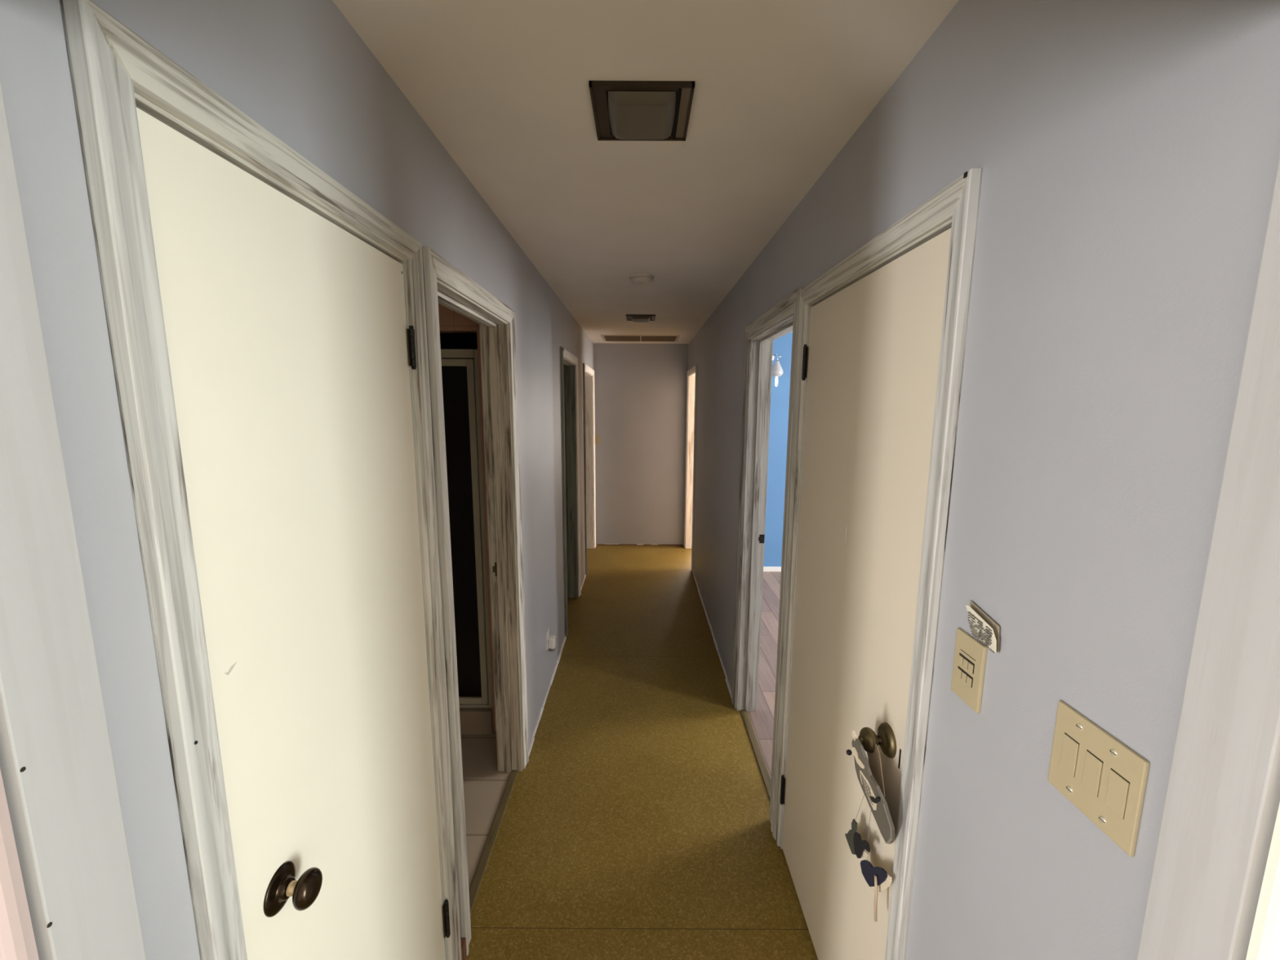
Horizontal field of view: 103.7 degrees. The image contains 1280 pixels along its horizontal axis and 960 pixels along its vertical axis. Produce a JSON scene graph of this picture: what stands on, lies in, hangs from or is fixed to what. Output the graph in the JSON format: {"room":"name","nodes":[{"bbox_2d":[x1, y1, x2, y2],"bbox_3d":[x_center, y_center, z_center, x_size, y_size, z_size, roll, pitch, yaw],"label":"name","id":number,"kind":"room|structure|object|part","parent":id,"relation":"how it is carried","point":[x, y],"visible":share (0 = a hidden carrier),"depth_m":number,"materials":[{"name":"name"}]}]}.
{"room":"home hallway","nodes":[
{"label":"home hallway","id":0,"kind":"room"},
{"bbox_2d":[0,0,593,959],"bbox_3d":[-0.612,0.015,3.307,0.115,2.440,5.605,0,8,0],"label":"wall","id":1,"kind":"structure","parent":0,"point":[300,69],"depth_m":0.61,"materials":[{"name":"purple paint"}]},
{"bbox_2d":[59,0,462,959],"bbox_3d":[-0.605,0.523,1.008,0.135,2.115,0.760,0,8,0],"label":"door frame","id":2,"kind":"structure","parent":1,"relation":"attached to","point":[114,71],"depth_m":0.59,"materials":[{"name":"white wood"}]},
{"bbox_3d":[-0.548,0.573,0.660,0.019,2.109,0.053,0,8,0],"label":"casing","id":3,"kind":"part","parent":2,"relation":"part of","materials":[{"name":"white wood"}]},
{"bbox_3d":[-0.543,-0.496,0.857,0.018,0.053,0.758,0,8,0],"label":"head casing","id":4,"kind":"part","parent":2,"relation":"part of","materials":[{"name":"white wood"}]},
{"bbox_3d":[-0.547,0.468,1.357,0.019,2.109,0.053,0,8,0],"label":"casing","id":5,"kind":"part","parent":2,"relation":"part of","materials":[{"name":"white wood"}]},
{"bbox_2d":[136,106,450,959],"bbox_3d":[-0.548,0.549,1.016,0.094,2.038,0.645,0,8,0],"label":"door","id":6,"kind":"structure","parent":1,"relation":"in","point":[291,349],"depth_m":0.83,"materials":[{"name":"beige paint"}]},
{"bbox_3d":[-0.518,0.635,0.781,0.032,0.053,0.053,0,8,0],"label":"knob","id":7,"kind":"part","parent":6,"relation":"part of","materials":[{"name":"brown metal"}]},
{"bbox_2d":[460,937,466,959],"bbox_3d":[-0.553,1.473,1.557,0.016,0.075,0.044,0,8,0],"label":"trim","id":8,"kind":"structure","parent":1,"relation":"attached to","point":[463,940],"depth_m":1.56,"materials":[{"name":"brown wood"}]},
{"bbox_2d":[422,246,528,955],"bbox_3d":[-0.605,0.393,1.862,0.135,2.120,0.882,0,8,0],"label":"door frame","id":9,"kind":"structure","parent":1,"relation":"attached to","point":[445,285],"depth_m":2.12,"materials":[{"name":"white wood"}]},
{"bbox_3d":[-0.547,0.451,1.456,0.019,2.114,0.058,0,8,0],"label":"casing","id":10,"kind":"part","parent":9,"relation":"part of","materials":[{"name":"white wood"}]},
{"bbox_3d":[-0.542,-0.626,1.711,0.018,0.058,0.880,0,8,0],"label":"head casing","id":11,"kind":"part","parent":9,"relation":"part of","materials":[{"name":"white wood"}]},
{"bbox_3d":[-0.639,0.399,2.243,0.038,0.064,0.002,0,8,0],"label":"strike plate","id":12,"kind":"part","parent":9,"relation":"part of","materials":[{"name":"black metal"}]},
{"bbox_3d":[-0.547,0.330,2.269,0.019,2.114,0.058,0,8,0],"label":"casing","id":13,"kind":"part","parent":9,"relation":"part of","materials":[{"name":"white wood"}]},
{"bbox_2d":[528,635,566,755],"bbox_3d":[-0.555,1.267,3.112,0.012,0.022,1.328,0,8,0],"label":"baseboard","id":14,"kind":"structure","parent":1,"relation":"attached to","point":[564,640],"depth_m":2.99,"materials":[{"name":"white wood"}]},
{"bbox_2d":[546,626,549,650],"bbox_3d":[-0.555,0.960,3.036,0.008,0.117,0.070,0,8,0],"label":"wall outlet","id":15,"kind":"object","parent":1,"relation":"attached to","point":[548,629],"visible":0.87,"depth_m":3.00,"materials":[{"name":"grey plastic"}]},
{"bbox_2d":[547,634,555,651],"bbox_3d":[-0.533,0.987,3.041,0.040,0.097,0.054,0,8,0],"label":"plug","id":16,"kind":"object","parent":15,"relation":"attached to","point":[552,638],"visible":1,"depth_m":3.02,"materials":[{"name":"grey plastic"}]},
{"bbox_2d":[560,346,581,636],"bbox_3d":[-0.603,0.069,4.032,0.136,2.120,0.845,0,8,0],"label":"door frame","id":17,"kind":"structure","parent":1,"relation":"attached to","point":[568,362],"depth_m":4.34,"materials":[{"name":"white wood"}]},
{"bbox_3d":[-0.546,0.124,3.644,0.019,2.114,0.058,0,8,0],"label":"casing","id":18,"kind":"part","parent":17,"relation":"part of","materials":[{"name":"grey wood"}]},
{"bbox_3d":[-0.541,-0.951,3.880,0.018,0.058,0.843,0,8,0],"label":"head casing","id":19,"kind":"part","parent":17,"relation":"part of","materials":[{"name":"white wood"}]},
{"bbox_3d":[-0.545,0.008,4.420,0.019,2.114,0.058,0,8,0],"label":"casing","id":20,"kind":"part","parent":17,"relation":"part of","materials":[{"name":"white wood"}]},
{"bbox_2d":[582,363,595,575],"bbox_3d":[-0.602,-0.148,5.486,0.135,2.120,1.045,0,8,0],"label":"door frame","id":21,"kind":"structure","parent":1,"relation":"attached to","point":[588,398],"depth_m":5.89,"materials":[{"name":"white wood"}]},
{"bbox_3d":[-0.545,-0.078,4.999,0.019,2.114,0.058,0,8,0],"label":"casing","id":22,"kind":"part","parent":21,"relation":"part of","materials":[{"name":"white wood"}]},
{"bbox_3d":[-0.540,-1.168,5.334,0.018,0.058,1.043,0,8,0],"label":"head casing","id":23,"kind":"part","parent":21,"relation":"part of","materials":[{"name":"white wood"}]},
{"bbox_3d":[-0.544,-0.224,5.973,0.019,2.114,0.058,0,8,0],"label":"casing","id":24,"kind":"part","parent":21,"relation":"part of","materials":[{"name":"white wood"}]},
{"bbox_2d":[440,333,477,359],"bbox_3d":[-1.535,-0.006,3.418,1.730,2.440,0.080,0,8,0],"label":"wall","id":25,"kind":"structure","parent":0,"point":[447,340],"depth_m":3.25,"materials":[{"name":"black"}]},
{"bbox_2d":[438,303,496,731],"bbox_3d":[-1.535,0.126,2.538,1.730,2.440,0.080,0,8,0],"label":"wall","id":26,"kind":"structure","parent":0,"point":[450,322],"depth_m":2.42,"materials":[{"name":"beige paint"}]},
{"bbox_2d":[460,544,817,959],"bbox_3d":[0.844,1.259,3.458,6.500,0.050,5.670,0,8,0],"label":"floor","id":27,"kind":"structure","parent":0,"point":[636,824],"depth_m":2.21,"materials":[{"name":"carpet"}]},
{"bbox_2d":[459,707,493,734],"bbox_3d":[-1.194,1.268,2.711,0.825,0.132,0.135,0,8,0],"label":"kerb","id":28,"kind":"object","parent":27,"relation":"on","point":[473,721],"visible":0.2,"depth_m":2.65,"materials":[{"name":"brown tile"}]},
{"bbox_2d":[440,349,492,707],"bbox_3d":[-1.188,0.290,2.543,0.820,1.852,0.038,0,8,0],"label":"shower door","id":29,"kind":"structure","parent":28,"relation":"on","point":[460,383],"depth_m":2.52,"materials":[{"name":"black glass"}]},
{"bbox_2d":[469,769,518,913],"bbox_3d":[-0.596,1.438,2.019,0.032,0.006,0.752,0,8,0],"label":"threshold","id":30,"kind":"object","parent":27,"relation":"on","point":[477,880],"visible":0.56,"depth_m":2.00,"materials":[{"name":"wood"}]},
{"bbox_2d":[740,709,770,798],"bbox_3d":[0.593,1.373,2.498,0.035,0.006,0.760,0,8,0],"label":"threshold","id":31,"kind":"object","parent":27,"relation":"on","point":[765,774],"visible":0.56,"depth_m":2.52,"materials":[{"name":"wood"}]},
{"bbox_2d":[593,343,688,545],"bbox_3d":[0.006,-0.404,6.135,1.346,2.440,0.115,0,8,0],"label":"wall","id":32,"kind":"structure","parent":0,"point":[640,389],"depth_m":6.07,"materials":[{"name":"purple paint"}]},
{"bbox_2d":[595,435,599,444],"bbox_3d":[-0.519,-0.485,6.058,0.063,0.114,0.014,0,8,0],"label":"switch plate","id":33,"kind":"object","parent":32,"relation":"attached to","point":[597,437],"visible":0.8,"depth_m":6.06,"materials":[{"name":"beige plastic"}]},
{"bbox_2d":[597,543,682,545],"bbox_3d":[0.000,0.805,6.254,1.056,0.013,0.008,0,8,0],"label":"baseboard","id":34,"kind":"structure","parent":32,"relation":"attached to","point":[605,544],"depth_m":6.25,"materials":[{"name":"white wood"}]},
{"bbox_2d":[332,0,959,343],"bbox_3d":[0.356,-1.157,2.658,7.900,0.080,12.000,0,8,0],"label":"ceiling","id":35,"kind":"structure","parent":0,"point":[782,86],"depth_m":1.25,"materials":[{"name":"white paint"}]},
{"bbox_2d":[600,334,679,341],"bbox_3d":[0.004,-1.526,5.417,0.822,0.009,0.465,0,8,0],"label":"ceiling vent","id":36,"kind":"object","parent":35,"relation":"in","point":[605,337],"visible":1,"depth_m":5.38,"materials":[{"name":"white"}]},
{"bbox_2d":[626,314,655,322],"bbox_3d":[0.006,-1.324,4.125,0.236,0.027,0.236,0,8,0],"label":"recessed light","id":37,"kind":"object","parent":35,"relation":"in","point":[634,317],"visible":1,"depth_m":4.05,"materials":[{"name":"brown metal"}]},
{"bbox_2d":[588,80,694,141],"bbox_3d":[0.004,-0.893,1.236,0.236,0.024,0.236,0,8,0],"label":"recessed light","id":38,"kind":"object","parent":35,"relation":"in","point":[623,110],"visible":1,"depth_m":1.20,"materials":[{"name":"brown metal"}]},
{"bbox_3d":[-0.011,-0.902,1.234,0.194,0.006,0.220,0,8,0],"label":"trim plate","id":39,"kind":"part","parent":38,"relation":"part of","materials":[{"name":"brown metal"}]},
{"bbox_3d":[0.004,-0.904,1.236,0.168,0.002,0.200,0,8,0],"label":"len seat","id":40,"kind":"part","parent":38,"relation":"part of","materials":[{"name":"beige"}]},
{"bbox_3d":[0.106,-0.902,1.234,0.021,0.006,0.220,0,8,0],"label":"bright trim","id":41,"kind":"part","parent":38,"relation":"part of","materials":[{"name":"brown"}]},
{"bbox_2d":[629,273,653,284],"bbox_3d":[0.009,-1.123,2.825,0.140,0.040,0.140,0,8,0],"label":"smoke detector","id":42,"kind":"object","parent":35,"relation":"attached to","point":[637,278],"visible":1,"depth_m":2.78,"materials":[{"name":"plastic"}]},
{"bbox_2d":[763,332,792,566],"bbox_3d":[2.390,-0.245,5.149,3.423,2.440,0.060,0,8,0],"label":"wall","id":43,"kind":"structure","parent":0,"point":[782,346],"depth_m":5.12,"materials":[{"name":"blue paint"}]},
{"bbox_2d":[763,566,781,571],"bbox_3d":[2.384,0.942,5.289,3.423,0.050,0.014,0,8,0],"label":"baseboard","id":44,"kind":"structure","parent":43,"relation":"attached to","point":[765,568],"depth_m":5.28,"materials":[{"name":"white paint"}]},
{"bbox_2d":[771,352,782,386],"bbox_3d":[1.313,-1.088,4.915,0.127,0.345,0.207,-3,9,-19],"label":"wall lamp","id":45,"kind":"object","parent":43,"relation":"attached to","point":[777,371],"visible":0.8,"depth_m":4.84,"materials":[{"name":"silver metal"}]},
{"bbox_3d":[1.331,-0.957,4.896,0.025,0.092,0.025,0,8,0],"label":"bulb","id":46,"kind":"part","parent":45,"relation":"part of","materials":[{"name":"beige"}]},
{"bbox_3d":[1.327,-1.079,4.878,0.126,0.152,0.126,0,8,0],"label":"lamp shade","id":47,"kind":"part","parent":45,"relation":"part of","materials":[{"name":"white glass"}]},
{"bbox_2d":[688,0,1279,959],"bbox_3d":[0.619,0.021,3.307,0.115,2.440,5.605,0,8,0],"label":"wall","id":48,"kind":"structure","parent":0,"point":[1127,152],"depth_m":0.68,"materials":[{"name":"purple paint"}]},
{"bbox_2d":[684,364,697,570],"bbox_3d":[0.611,-0.155,5.572,0.135,2.120,0.920,0,8,0],"label":"door frame","id":49,"kind":"structure","parent":48,"relation":"attached to","point":[691,378],"depth_m":5.92,"materials":[{"name":"white wood"}]},
{"bbox_3d":[0.554,-0.222,5.998,0.019,2.114,0.058,0,8,0],"label":"casing","id":50,"kind":"part","parent":49,"relation":"part of","materials":[{"name":"white wood"}]},
{"bbox_3d":[0.558,-1.175,5.420,0.018,0.058,0.918,0,8,0],"label":"head casing","id":51,"kind":"part","parent":49,"relation":"part of","materials":[{"name":"white wood"}]},
{"bbox_3d":[0.553,-0.095,5.147,0.019,2.114,0.058,0,8,0],"label":"casing","id":52,"kind":"part","parent":49,"relation":"part of","materials":[{"name":"white wood"}]},
{"bbox_2d":[692,570,732,697],"bbox_3d":[0.550,1.123,4.114,0.013,0.021,2.341,0,8,0],"label":"baseboard","id":53,"kind":"structure","parent":48,"relation":"attached to","point":[699,592],"depth_m":3.73,"materials":[{"name":"white wood"}]},
{"bbox_2d":[731,167,982,959],"bbox_3d":[0.608,0.390,1.886,0.137,2.130,1.828,0,8,0],"label":"door frame","id":54,"kind":"structure","parent":48,"relation":"attached to","point":[955,206],"depth_m":1.21,"materials":[{"name":"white wood"}]},
{"bbox_3d":[0.551,0.257,2.756,0.019,2.124,0.068,0,8,0],"label":"casing","id":55,"kind":"part","parent":54,"relation":"part of","materials":[{"name":"white wood"}]},
{"bbox_3d":[0.657,0.319,2.723,0.035,0.048,0.002,0,8,0],"label":"strike plate","id":56,"kind":"part","parent":54,"relation":"part of","materials":[{"name":"black metal"}]},
{"bbox_3d":[0.556,-0.698,2.188,0.018,0.068,0.908,0,8,0],"label":"head casing","id":57,"kind":"part","parent":54,"relation":"part of","materials":[{"name":"white wood"}]},
{"bbox_3d":[0.551,0.381,1.925,0.019,2.124,0.068,0,8,0],"label":"casing","id":58,"kind":"part","parent":54,"relation":"part of","materials":[{"name":"white wood"}]},
{"bbox_3d":[0.551,0.399,1.854,0.019,2.110,0.054,0,8,0],"label":"casing","id":59,"kind":"part","parent":54,"relation":"part of","materials":[{"name":"white wood"}]},
{"bbox_3d":[0.555,-0.555,1.281,0.018,0.054,0.906,0,8,0],"label":"head casing","id":60,"kind":"part","parent":54,"relation":"part of","materials":[{"name":"white wood"}]},
{"bbox_3d":[0.550,0.525,1.011,0.019,2.110,0.054,0,8,0],"label":"casing","id":61,"kind":"part","parent":54,"relation":"part of","materials":[{"name":"white wood"}]},
{"bbox_2d":[779,227,951,959],"bbox_3d":[0.546,0.491,1.441,0.102,2.038,0.788,0,8,0],"label":"door","id":62,"kind":"structure","parent":48,"relation":"in","point":[873,352],"depth_m":1.30,"materials":[{"name":"beige paint"}]},
{"bbox_3d":[0.515,0.587,1.135,0.041,0.052,0.052,0,8,0],"label":"knob","id":63,"kind":"part","parent":62,"relation":"part of","materials":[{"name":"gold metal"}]},
{"bbox_2d":[844,730,894,921],"bbox_3d":[0.518,0.743,1.142,0.100,0.436,0.234,3,9,20],"label":"hanging decoration","id":64,"kind":"object","parent":62,"relation":"hanging from","point":[869,773],"visible":1,"depth_m":1.11,"materials":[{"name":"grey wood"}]},
{"bbox_3d":[0.515,0.703,1.128,0.039,0.104,0.097,0,8,0],"label":"lettering panel","id":65,"kind":"part","parent":64,"relation":"part of","materials":[{"name":"beige"}]},
{"bbox_2d":[951,627,987,713],"bbox_3d":[0.556,0.321,0.853,0.008,0.116,0.072,0,8,0],"label":"switch plate","id":66,"kind":"object","parent":48,"relation":"attached to","point":[970,657],"visible":1,"depth_m":0.84,"materials":[{"name":"beige plastic"}]},
{"bbox_2d":[956,666,963,679],"bbox_3d":[0.553,0.333,0.869,0.003,0.018,0.013,0,8,0],"label":"switch","id":67,"kind":"object","parent":66,"relation":"attached to","point":[959,668],"depth_m":0.87,"materials":[{"name":"beige plastic"}]},
{"bbox_2d":[958,652,964,665],"bbox_3d":[0.553,0.309,0.865,0.003,0.018,0.013,0,8,0],"label":"switch","id":68,"kind":"object","parent":66,"relation":"attached to","point":[961,655],"depth_m":0.86,"materials":[{"name":"beige plastic"}]},
{"bbox_2d":[961,670,968,683],"bbox_3d":[0.553,0.335,0.856,0.003,0.018,0.013,0,8,0],"label":"switch","id":69,"kind":"object","parent":66,"relation":"attached to","point":[964,673],"depth_m":0.85,"materials":[{"name":"beige plastic"}]},
{"bbox_2d":[962,656,968,669],"bbox_3d":[0.553,0.311,0.852,0.003,0.018,0.013,0,8,0],"label":"switch","id":70,"kind":"object","parent":66,"relation":"attached to","point":[965,659],"depth_m":0.85,"materials":[{"name":"beige plastic"}]},
{"bbox_2d":[966,674,973,688],"bbox_3d":[0.553,0.337,0.843,0.003,0.018,0.013,0,8,0],"label":"switch","id":71,"kind":"object","parent":66,"relation":"attached to","point":[969,677],"depth_m":0.84,"materials":[{"name":"beige plastic"}]},
{"bbox_2d":[967,660,974,674],"bbox_3d":[0.553,0.313,0.839,0.003,0.018,0.013,0,8,0],"label":"switch","id":72,"kind":"object","parent":66,"relation":"attached to","point":[971,664],"depth_m":0.84,"materials":[{"name":"beige plastic"}]},
{"bbox_2d":[965,600,999,653],"bbox_3d":[0.552,0.237,0.810,0.013,0.056,0.084,0,8,0],"label":"folded card","id":73,"kind":"object","parent":66,"relation":"attached to","point":[983,628],"visible":1,"depth_m":0.80,"materials":[{"name":"beige paper"}]},
{"bbox_2d":[967,611,994,653],"bbox_3d":[0.548,0.244,0.808,0.006,0.041,0.062,0,8,0],"label":"print","id":74,"kind":"object","parent":73,"relation":"attached to","point":[982,627],"depth_m":0.81,"materials":[{"name":"grey paper"}]},
{"bbox_2d":[1047,700,1150,857],"bbox_3d":[0.556,0.360,0.618,0.007,0.118,0.118,0,8,0],"label":"switch plate","id":75,"kind":"object","parent":48,"relation":"attached to","point":[1104,778],"visible":1,"depth_m":0.61,"materials":[{"name":"beige plastic"}]},
{"bbox_3d":[-1.980,0.429,0.496,2.845,2.440,0.078,0,8,0],"label":"wall","id":76,"kind":"structure","parent":0,"visible":0},
{"bbox_2d":[0,75,146,959],"bbox_3d":[-0.581,0.595,0.511,0.084,2.120,0.098,0,8,0],"label":"door frame","id":77,"kind":"structure","parent":76,"relation":"attached to","point":[68,891],"depth_m":0.45,"materials":[{"name":"pink paint"}]},
{"bbox_3d":[-0.585,0.601,0.472,0.076,2.120,0.019,0,8,0],"label":"casing","id":78,"kind":"part","parent":77,"relation":"part of","materials":[{"name":"pink paint"}]},
{"bbox_3d":[1.979,0.448,0.496,2.838,2.440,0.078,0,8,0],"label":"wall","id":79,"kind":"structure","parent":0,"visible":0},
{"bbox_2d":[1136,155,1279,959],"bbox_3d":[0.583,0.601,0.511,0.084,2.120,0.098,0,8,0],"label":"door frame","id":80,"kind":"structure","parent":79,"relation":"attached to","point":[1214,893],"depth_m":0.46,"materials":[{"name":"beige paint"}]},
{"bbox_3d":[0.587,0.607,0.472,0.076,2.120,0.019,0,8,0],"label":"casing","id":81,"kind":"part","parent":80,"relation":"part of","materials":[{"name":"beige paint"}]}
]}

